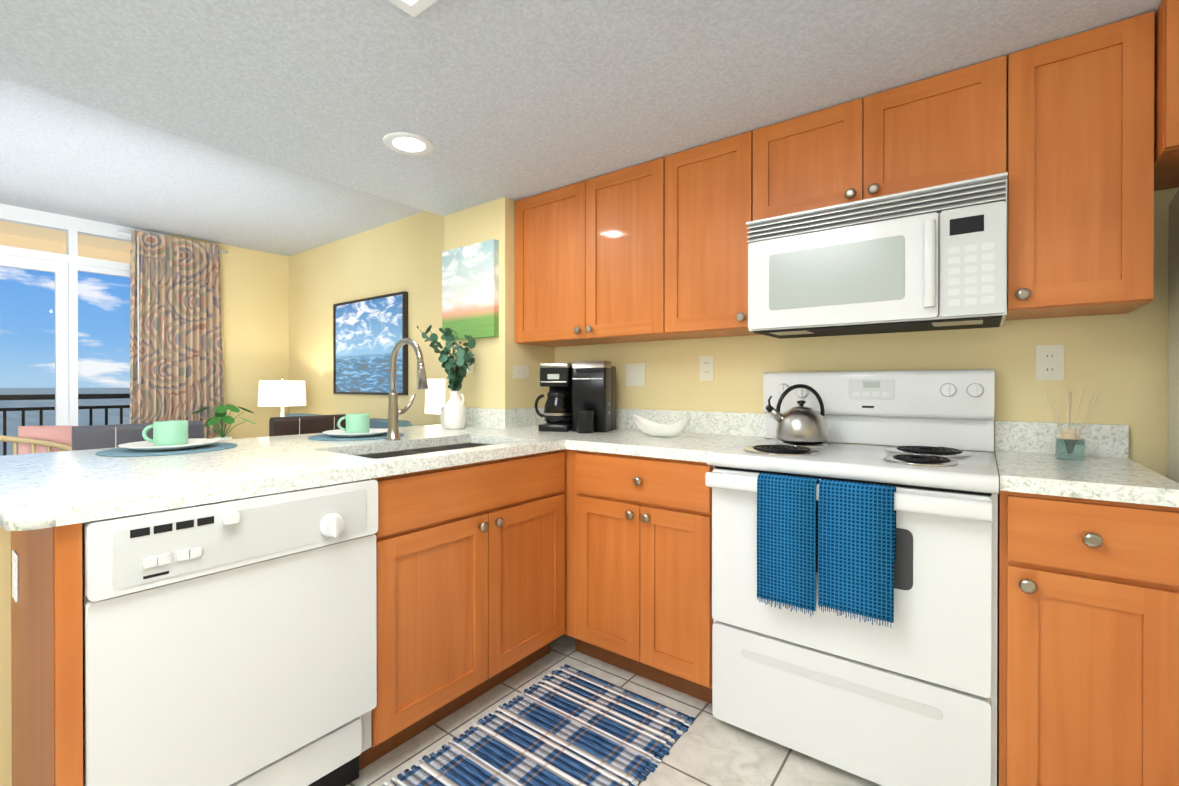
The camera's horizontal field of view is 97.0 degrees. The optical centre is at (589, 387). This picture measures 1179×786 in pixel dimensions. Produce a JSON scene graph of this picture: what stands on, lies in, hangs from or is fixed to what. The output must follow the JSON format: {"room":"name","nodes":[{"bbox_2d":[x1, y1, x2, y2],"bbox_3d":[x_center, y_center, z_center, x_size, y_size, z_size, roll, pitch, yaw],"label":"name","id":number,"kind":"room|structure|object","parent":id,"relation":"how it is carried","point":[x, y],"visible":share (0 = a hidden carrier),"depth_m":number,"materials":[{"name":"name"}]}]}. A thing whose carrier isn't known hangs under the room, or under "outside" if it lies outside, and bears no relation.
{"room":"kitchen","nodes":[
{"label":"kitchen","id":0,"kind":"room"},
{"bbox_2d":[0,221,130,263],"bbox_3d":[-4.658,-0.131,4.611,1.530,3.000,7.020,0,0,37],"label":"balcony","id":1,"kind":"object","parent":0,"point":[27,232],"depth_m":4.89,"materials":[{"name":"beige paint"}]},
{"bbox_2d":[0,394,129,455],"bbox_3d":[-5.157,0.602,4.974,0.060,1.070,7.055,0,0,37],"label":"railing","id":2,"kind":"object","parent":1,"relation":"on","point":[52,396],"depth_m":4.94,"materials":[{"name":"brown metal"}]},
{"bbox_2d":[0,78,424,255],"bbox_3d":[-3.315,-1.363,2.418,3.250,0.100,5.140,0,0,37],"label":"ceiling","id":3,"kind":"structure","parent":0,"point":[63,156],"depth_m":3.41,"materials":[{"name":"white paint"}]},
{"bbox_2d":[117,230,226,438],"bbox_3d":[-3.534,-0.096,4.479,0.104,2.370,0.760,0,0,37],"label":"curtain","id":4,"kind":"object","parent":3,"relation":"hanging from","point":[176,360],"visible":0.62,"depth_m":4.46,"materials":[{"name":"multicoloured fabric"}]},
{"bbox_2d":[169,234,288,438],"bbox_3d":[-4.601,-0.146,3.316,0.120,2.540,5.020,0,0,37],"label":"wall","id":5,"kind":"structure","parent":0,"point":[255,310],"depth_m":5.02,"materials":[{"name":"yellow paint"}]},
{"bbox_2d":[0,204,168,453],"bbox_3d":[-4.516,-0.097,3.428,0.100,2.440,2.800,0,0,37],"label":"window","id":6,"kind":"structure","parent":5,"relation":"in","point":[67,266],"depth_m":4.02,"materials":[{"name":"white"}]},
{"bbox_2d":[0,443,463,785],"bbox_3d":[-1.063,0.691,2.078,0.185,0.874,1.745,0,0,37],"label":"wall","id":7,"kind":"structure","parent":0,"point":[5,678],"depth_m":1.34,"materials":[{"name":"yellow paint"}]},
{"bbox_2d":[12,550,18,601],"bbox_3d":[-1.406,0.461,1.277,0.070,0.115,0.006,0,0,37],"label":"outlet","id":8,"kind":"object","parent":7,"relation":"attached to","point":[15,594],"visible":1,"depth_m":1.26,"materials":[{"name":"white plastic"}]},
{"bbox_2d":[289,211,444,425],"bbox_3d":[-1.601,-0.150,4.273,3.760,2.540,0.120,0,0,37],"label":"wall","id":9,"kind":"structure","parent":0,"point":[404,254],"depth_m":4.42,"materials":[{"name":"yellow paint"}]},
{"bbox_2d":[333,291,407,394],"bbox_3d":[-1.849,-0.340,4.358,1.080,0.800,0.038,0,0,37],"label":"picture","id":10,"kind":"object","parent":9,"relation":"attached to","point":[369,333],"visible":0.9,"depth_m":4.33,"materials":[{"name":"blue"}]},
{"bbox_2d":[445,197,554,408],"bbox_3d":[-0.481,-0.096,3.042,0.490,2.440,0.500,0,0,37],"label":"wall","id":11,"kind":"structure","parent":0,"point":[491,382],"depth_m":2.77,"materials":[{"name":"yellow paint"}]},
{"bbox_2d":[466,352,473,372],"bbox_3d":[-0.659,-0.135,2.856,0.070,0.115,0.006,0,0,37],"label":"outlet","id":12,"kind":"object","parent":11,"relation":"attached to","point":[471,367],"visible":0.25,"depth_m":2.84,"materials":[{"name":"beige plastic"}]},
{"bbox_2d":[442,239,498,340],"bbox_3d":[-0.653,-0.515,2.833,0.425,0.500,0.033,0,0,37],"label":"framed picture","id":13,"kind":"object","parent":11,"relation":"attached to","point":[470,289],"visible":0.86,"depth_m":2.80},
{"bbox_2d":[513,365,528,378],"bbox_3d":[-0.363,-0.082,2.784,0.006,0.070,0.115,0,0,37],"label":"outlet","id":14,"kind":"object","parent":11,"relation":"attached to","point":[520,371],"visible":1,"depth_m":2.78,"materials":[{"name":"beige plastic"}]},
{"bbox_2d":[0,0,1161,216],"bbox_3d":[-0.469,-1.188,0.205,3.960,0.433,5.030,0,0,37],"label":"ceiling","id":15,"kind":"structure","parent":0,"point":[514,100],"depth_m":1.60,"materials":[{"name":"white paint"}]},
{"bbox_2d":[383,132,434,155],"bbox_3d":[-0.724,-0.974,2.094,0.196,0.006,0.196,0,0,37],"label":"recessed light","id":16,"kind":"object","parent":15,"relation":"in","point":[407,143],"visible":1,"depth_m":2.08,"materials":[{"name":"white plastic"}]},
{"bbox_2d":[388,0,437,16],"bbox_3d":[-0.579,-0.964,0.683,0.610,0.015,1.220,0,0,37],"label":"ceiling light panel","id":17,"kind":"object","parent":15,"relation":"attached to","point":[413,8],"visible":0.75,"depth_m":1.31,"materials":[{"name":"white plastic"}]},
{"bbox_2d":[346,634,881,785],"bbox_3d":[-0.279,1.166,0.071,3.485,0.060,5.030,0,0,37],"label":"floor","id":18,"kind":"structure","parent":0,"point":[708,748],"depth_m":1.64,"materials":[{"name":"beige tile"}]},
{"bbox_2d":[82,479,377,785],"bbox_3d":[-1.007,0.695,1.406,0.644,0.872,0.595,0,0,37],"label":"dishwasher","id":19,"kind":"object","parent":18,"relation":"on","point":[230,642],"visible":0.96,"depth_m":1.19,"materials":[{"name":"white metal"}]},
{"bbox_2d":[359,449,564,770],"bbox_3d":[-0.598,0.691,2.009,0.628,0.874,0.851,0,0,37],"label":"base cabinet","id":20,"kind":"object","parent":18,"relation":"on","point":[470,569],"depth_m":1.73,"materials":[{"name":"brown wood"}]},
{"bbox_2d":[0,443,375,490],"bbox_3d":[-1.022,0.236,1.404,0.360,0.038,0.780,0,0,37],"label":"countertop","id":21,"kind":"structure","parent":20,"relation":"on","point":[91,472],"depth_m":1.43,"materials":[{"name":"stone"}]},
{"bbox_2d":[0,407,471,470],"bbox_3d":[-1.002,0.182,2.254,0.630,0.138,2.163,0,0,37],"label":"countertop","id":22,"kind":"structure","parent":20,"relation":"on","point":[425,435],"depth_m":1.99,"materials":[{"name":"stone"}]},
{"bbox_2d":[95,442,236,456],"bbox_3d":[-1.446,0.213,1.804,0.380,0.003,0.380,0,0,37],"label":"placemat","id":23,"kind":"object","parent":22,"relation":"on","point":[127,452],"visible":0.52,"depth_m":1.72,"materials":[{"name":"blue fabric"}]},
{"bbox_2d":[118,438,219,450],"bbox_3d":[-1.446,0.200,1.804,0.274,0.020,0.274,0,0,37],"label":"plate","id":24,"kind":"object","parent":23,"relation":"on","point":[150,446],"visible":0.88,"depth_m":1.77,"materials":[{"name":"white ceramic"}]},
{"bbox_2d":[142,420,187,445],"bbox_3d":[-1.453,0.160,1.795,0.095,0.086,0.117,0,0,37],"label":"mug","id":25,"kind":"object","parent":24,"relation":"on","point":[171,433],"visible":0.88,"depth_m":1.77,"materials":[{"name":"green ceramic"}]},
{"bbox_2d":[308,432,403,440],"bbox_3d":[-1.003,0.211,2.259,0.380,0.003,0.380,0,0,37],"label":"placemat","id":26,"kind":"object","parent":22,"relation":"on","point":[324,437],"visible":0.56,"depth_m":2.18,"materials":[{"name":"blue fabric"}]},
{"bbox_2d":[322,428,387,436],"bbox_3d":[-1.003,0.199,2.259,0.274,0.020,0.274,0,0,37],"label":"plate","id":27,"kind":"object","parent":26,"relation":"on","point":[372,432],"visible":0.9,"depth_m":2.21,"materials":[{"name":"white ceramic"}]},
{"bbox_2d":[337,413,369,433],"bbox_3d":[-1.010,0.159,2.250,0.095,0.086,0.117,0,0,37],"label":"mug","id":28,"kind":"object","parent":27,"relation":"on","point":[357,422],"visible":0.85,"depth_m":2.22,"materials":[{"name":"green ceramic"}]},
{"bbox_2d":[385,338,427,439],"bbox_3d":[-0.702,0.008,2.095,0.248,0.410,0.130,0,0,37],"label":"faucet","id":29,"kind":"object","parent":22,"relation":"on","point":[394,412],"visible":1,"depth_m":2.10,"materials":[{"name":"silver metal"}]},
{"bbox_2d":[357,443,487,458],"bbox_3d":[-0.592,0.341,1.975,0.396,0.175,0.694,0,0,37],"label":"sink","id":30,"kind":"object","parent":22,"relation":"in","point":[416,451],"visible":0.02,"depth_m":2.16,"materials":[{"name":"silver metal"}]},
{"bbox_2d":[417,325,475,428],"bbox_3d":[-0.726,-0.054,2.664,0.255,0.529,0.290,0,0,37],"label":"vase","id":31,"kind":"object","parent":22,"relation":"on","point":[454,414],"visible":1,"depth_m":2.65,"materials":[{"name":"white ceramic"}]},
{"bbox_2d":[0,432,563,530],"bbox_3d":[-0.407,0.234,1.806,0.100,0.038,2.163,0,0,37],"label":"countertop","id":32,"kind":"structure","parent":20,"relation":"on","point":[47,490],"depth_m":1.22,"materials":[{"name":"stone"}]},
{"bbox_2d":[472,407,551,438],"bbox_3d":[-0.168,0.181,2.537,0.360,0.138,0.708,0,0,37],"label":"countertop","id":33,"kind":"structure","parent":20,"relation":"on","point":[487,423],"depth_m":2.71,"materials":[{"name":"stone"}]},
{"bbox_2d":[535,361,615,432],"bbox_3d":[-0.061,0.044,2.587,0.375,0.335,0.332,0,0,37],"label":"coffee maker","id":34,"kind":"object","parent":33,"relation":"on","point":[581,396],"visible":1,"depth_m":2.49,"materials":[{"name":"black plastic"}]},
{"bbox_2d":[560,409,770,462],"bbox_3d":[0.343,0.183,2.196,0.627,0.138,0.638,0,0,37],"label":"countertop","id":35,"kind":"structure","parent":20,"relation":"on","point":[706,431],"depth_m":2.26,"materials":[{"name":"stone"}]},
{"bbox_2d":[633,414,690,436],"bbox_3d":[0.309,0.167,2.247,0.280,0.091,0.126,0,0,37],"label":"bowl","id":36,"kind":"object","parent":35,"relation":"on","point":[647,427],"visible":1,"depth_m":2.20,"materials":[{"name":"white ceramic"}]},
{"bbox_2d":[382,664,693,785],"bbox_3d":[-0.127,1.124,1.601,0.590,0.010,0.858,0,0,37],"label":"plaid rug","id":37,"kind":"object","parent":18,"relation":"on","point":[566,725],"visible":1,"depth_m":1.65,"materials":[{"name":"blue fabric"}]},
{"bbox_2d":[564,449,713,703],"bbox_3d":[0.334,0.691,2.210,0.658,0.874,0.628,0,0,37],"label":"base cabinet","id":38,"kind":"object","parent":18,"relation":"on","point":[638,565],"depth_m":1.93,"materials":[{"name":"brown wood"}]},
{"bbox_2d":[705,369,998,785],"bbox_3d":[0.874,0.534,1.743,0.763,1.190,0.677,0,0,37],"label":"range","id":39,"kind":"object","parent":18,"relation":"on","point":[908,697],"visible":0.88,"depth_m":1.51,"materials":[{"name":"white metal"}]},
{"bbox_2d":[757,473,819,616],"bbox_3d":[0.590,0.459,1.552,0.167,0.392,0.057,0,0,37],"label":"towel","id":40,"kind":"object","parent":39,"relation":"hanging from","point":[787,529],"visible":0.94,"depth_m":1.53,"materials":[{"name":"blue fabric"}]},
{"bbox_2d":[765,384,827,442],"bbox_3d":[0.782,0.093,1.953,0.200,0.210,0.180,0,0,37],"label":"kettle","id":41,"kind":"object","parent":39,"relation":"on","point":[801,423],"visible":1,"depth_m":1.90,"materials":[{"name":"silver metal"}]},
{"bbox_2d":[818,479,895,627],"bbox_3d":[0.737,0.449,1.441,0.185,0.372,0.057,0,0,37],"label":"towel","id":42,"kind":"object","parent":39,"relation":"hanging from","point":[856,540],"visible":1,"depth_m":1.42,"materials":[{"name":"blue fabric"}]},
{"bbox_2d":[997,490,1178,785],"bbox_3d":[1.325,0.694,1.445,0.310,0.874,0.658,0,0,37],"label":"base cabinet","id":43,"kind":"object","parent":18,"relation":"on","point":[1087,642],"visible":1,"depth_m":1.21,"materials":[{"name":"brown wood"}]},
{"bbox_2d":[995,421,1178,507],"bbox_3d":[1.334,0.185,1.448,0.321,0.138,0.638,0,0,37],"label":"countertop","id":44,"kind":"structure","parent":43,"relation":"on","point":[1106,469],"depth_m":1.39,"materials":[{"name":"stone"}]},
{"bbox_2d":[1043,388,1099,459],"bbox_3d":[1.456,0.109,1.580,0.128,0.212,0.077,0,0,37],"label":"reed diffuser","id":45,"kind":"object","parent":44,"relation":"on","point":[1069,445],"visible":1,"depth_m":1.56,"materials":[{"name":"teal glass"}]},
{"bbox_2d":[1167,190,1178,482],"bbox_3d":[1.748,0.295,0.994,0.792,1.655,0.745,0,0,42],"label":"refrigerator","id":46,"kind":"object","parent":18,"relation":"on","point":[1173,354],"visible":0.42,"depth_m":1.46,"materials":[{"name":"white"}]},
{"bbox_2d":[555,187,1178,476],"bbox_3d":[1.212,-0.092,2.016,3.450,2.440,0.120,0,0,37],"label":"wall","id":47,"kind":"structure","parent":0,"point":[1118,363],"depth_m":1.79,"materials":[{"name":"yellow paint"}]},
{"bbox_2d":[515,157,696,346],"bbox_3d":[0.049,-0.605,2.593,0.887,0.748,0.352,0,0,37],"label":"upper cabinet","id":48,"kind":"object","parent":47,"relation":"attached to","point":[589,261],"visible":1,"depth_m":2.44,"materials":[{"name":"brown wood"}]},
{"bbox_2d":[626,363,644,385],"bbox_3d":[0.233,-0.064,2.669,0.116,0.115,0.012,0,0,37],"label":"switch plate","id":49,"kind":"object","parent":47,"relation":"attached to","point":[635,374],"visible":1,"depth_m":2.67,"materials":[{"name":"beige plastic"}]},
{"bbox_2d":[699,356,713,380],"bbox_3d":[0.546,-0.088,2.437,0.070,0.115,0.006,0,0,37],"label":"electrical outlet","id":50,"kind":"object","parent":47,"relation":"attached to","point":[706,368],"visible":1,"depth_m":2.43,"materials":[{"name":"beige plastic"}]},
{"bbox_2d":[665,131,761,338],"bbox_3d":[0.554,-0.603,2.212,0.375,0.748,0.352,0,0,37],"label":"upper cabinet","id":51,"kind":"object","parent":47,"relation":"attached to","point":[708,201],"visible":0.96,"depth_m":2.10,"materials":[{"name":"brown wood"}]},
{"bbox_2d":[753,55,1006,220],"bbox_3d":[1.007,-0.795,1.870,0.755,0.363,0.352,0,0,37],"label":"upper cabinet","id":52,"kind":"object","parent":47,"relation":"attached to","point":[946,128],"visible":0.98,"depth_m":1.71,"materials":[{"name":"brown wood"}]},
{"bbox_2d":[746,172,1007,338],"bbox_3d":[0.987,-0.405,1.843,0.753,0.405,0.418,0,0,37],"label":"microwave","id":53,"kind":"object","parent":52,"relation":"attached to","point":[933,258],"visible":1,"depth_m":1.67,"materials":[{"name":"white"}]},
{"bbox_2d":[1035,345,1063,379],"bbox_3d":[1.508,-0.081,1.711,0.070,0.115,0.006,0,0,37],"label":"outlet","id":54,"kind":"object","parent":47,"relation":"attached to","point":[1049,362],"visible":1,"depth_m":1.71,"materials":[{"name":"beige plastic"}]},
{"bbox_2d":[1005,11,1154,320],"bbox_3d":[1.429,-0.601,1.553,0.297,0.748,0.352,0,0,37],"label":"upper cabinet","id":55,"kind":"object","parent":47,"relation":"attached to","point":[1080,171],"visible":0.96,"depth_m":1.44,"materials":[{"name":"brown wood"}]},
{"bbox_2d":[1154,0,1178,190],"bbox_3d":[1.878,-0.781,1.170,0.872,0.385,0.422,0,0,37],"label":"upper cabinet","id":56,"kind":"object","parent":47,"relation":"attached to","point":[1166,112],"visible":0.57,"depth_m":1.30,"materials":[{"name":"brown wood"}]},
{"bbox_3d":[-3.125,1.155,2.284,3.725,0.064,5.140,0,0,37],"label":"floor carpet","id":57,"kind":"object","parent":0,"visible":0},
{"bbox_2d":[0,426,72,454],"bbox_3d":[-3.060,0.671,2.626,0.728,0.900,0.759,0,0,37],"label":"wicker chair","id":58,"kind":"object","parent":57,"relation":"on","point":[35,439],"visible":0.04,"depth_m":2.97,"materials":[{"name":"pink fabric"}]},
{"bbox_2d":[72,421,203,450],"bbox_3d":[-1.742,0.639,2.098,0.445,0.971,0.420,0,0,37],"label":"bar stool","id":59,"kind":"object","parent":57,"relation":"on","point":[98,437],"visible":0.08,"depth_m":2.12,"materials":[{"name":"brown leather"}]},
{"bbox_2d":[269,414,345,435],"bbox_3d":[-1.312,0.636,2.669,0.445,0.971,0.420,0,0,37],"label":"bar stool","id":60,"kind":"object","parent":57,"relation":"on","point":[291,425],"visible":0.04,"depth_m":2.71,"materials":[{"name":"brown leather"}]},
{"bbox_2d":[285,413,418,427],"bbox_3d":[-1.706,0.660,3.563,1.870,0.915,0.514,0,0,37],"label":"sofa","id":61,"kind":"object","parent":57,"relation":"on","point":[378,423],"depth_m":3.20,"materials":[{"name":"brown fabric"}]},
{"bbox_3d":[-2.876,0.816,4.537,0.670,0.595,0.800,0,0,37],"label":"side table","id":62,"kind":"object","parent":57,"relation":"on","visible":0},
{"bbox_2d":[192,404,254,439],"bbox_3d":[-3.085,0.330,4.445,0.444,0.376,0.466,0,0,37],"label":"plant","id":63,"kind":"object","parent":62,"relation":"on","point":[220,413],"visible":0.83,"depth_m":4.39,"materials":[{"name":"green plant"}]},
{"bbox_2d":[258,377,305,416],"bbox_3d":[-2.712,0.213,4.611,0.370,0.610,0.370,0,0,37],"label":"table lamp","id":64,"kind":"object","parent":62,"relation":"on","point":[282,393],"visible":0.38,"depth_m":4.46,"materials":[{"name":"white fabric"}]},
{"bbox_3d":[-0.870,0.820,3.451,0.440,0.595,0.280,0,0,37],"label":"side table","id":65,"kind":"object","parent":57,"relation":"on","visible":0},
{"bbox_2d":[425,379,444,413],"bbox_3d":[-0.888,0.217,3.425,0.370,0.610,0.370,0,0,37],"label":"table lamp","id":66,"kind":"object","parent":65,"relation":"on","point":[435,397],"visible":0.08,"depth_m":3.26,"materials":[{"name":"white fabric"}]},
{"label":"outside","id":67,"kind":"structure","parent":0,"visible":0},
{"bbox_2d":[0,388,129,455],"bbox_3d":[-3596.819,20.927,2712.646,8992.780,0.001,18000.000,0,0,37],"label":"sea","id":68,"kind":"structure","parent":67,"point":[83,417],"depth_m":620.68,"materials":[{"name":"blue liquid"}]}
]}

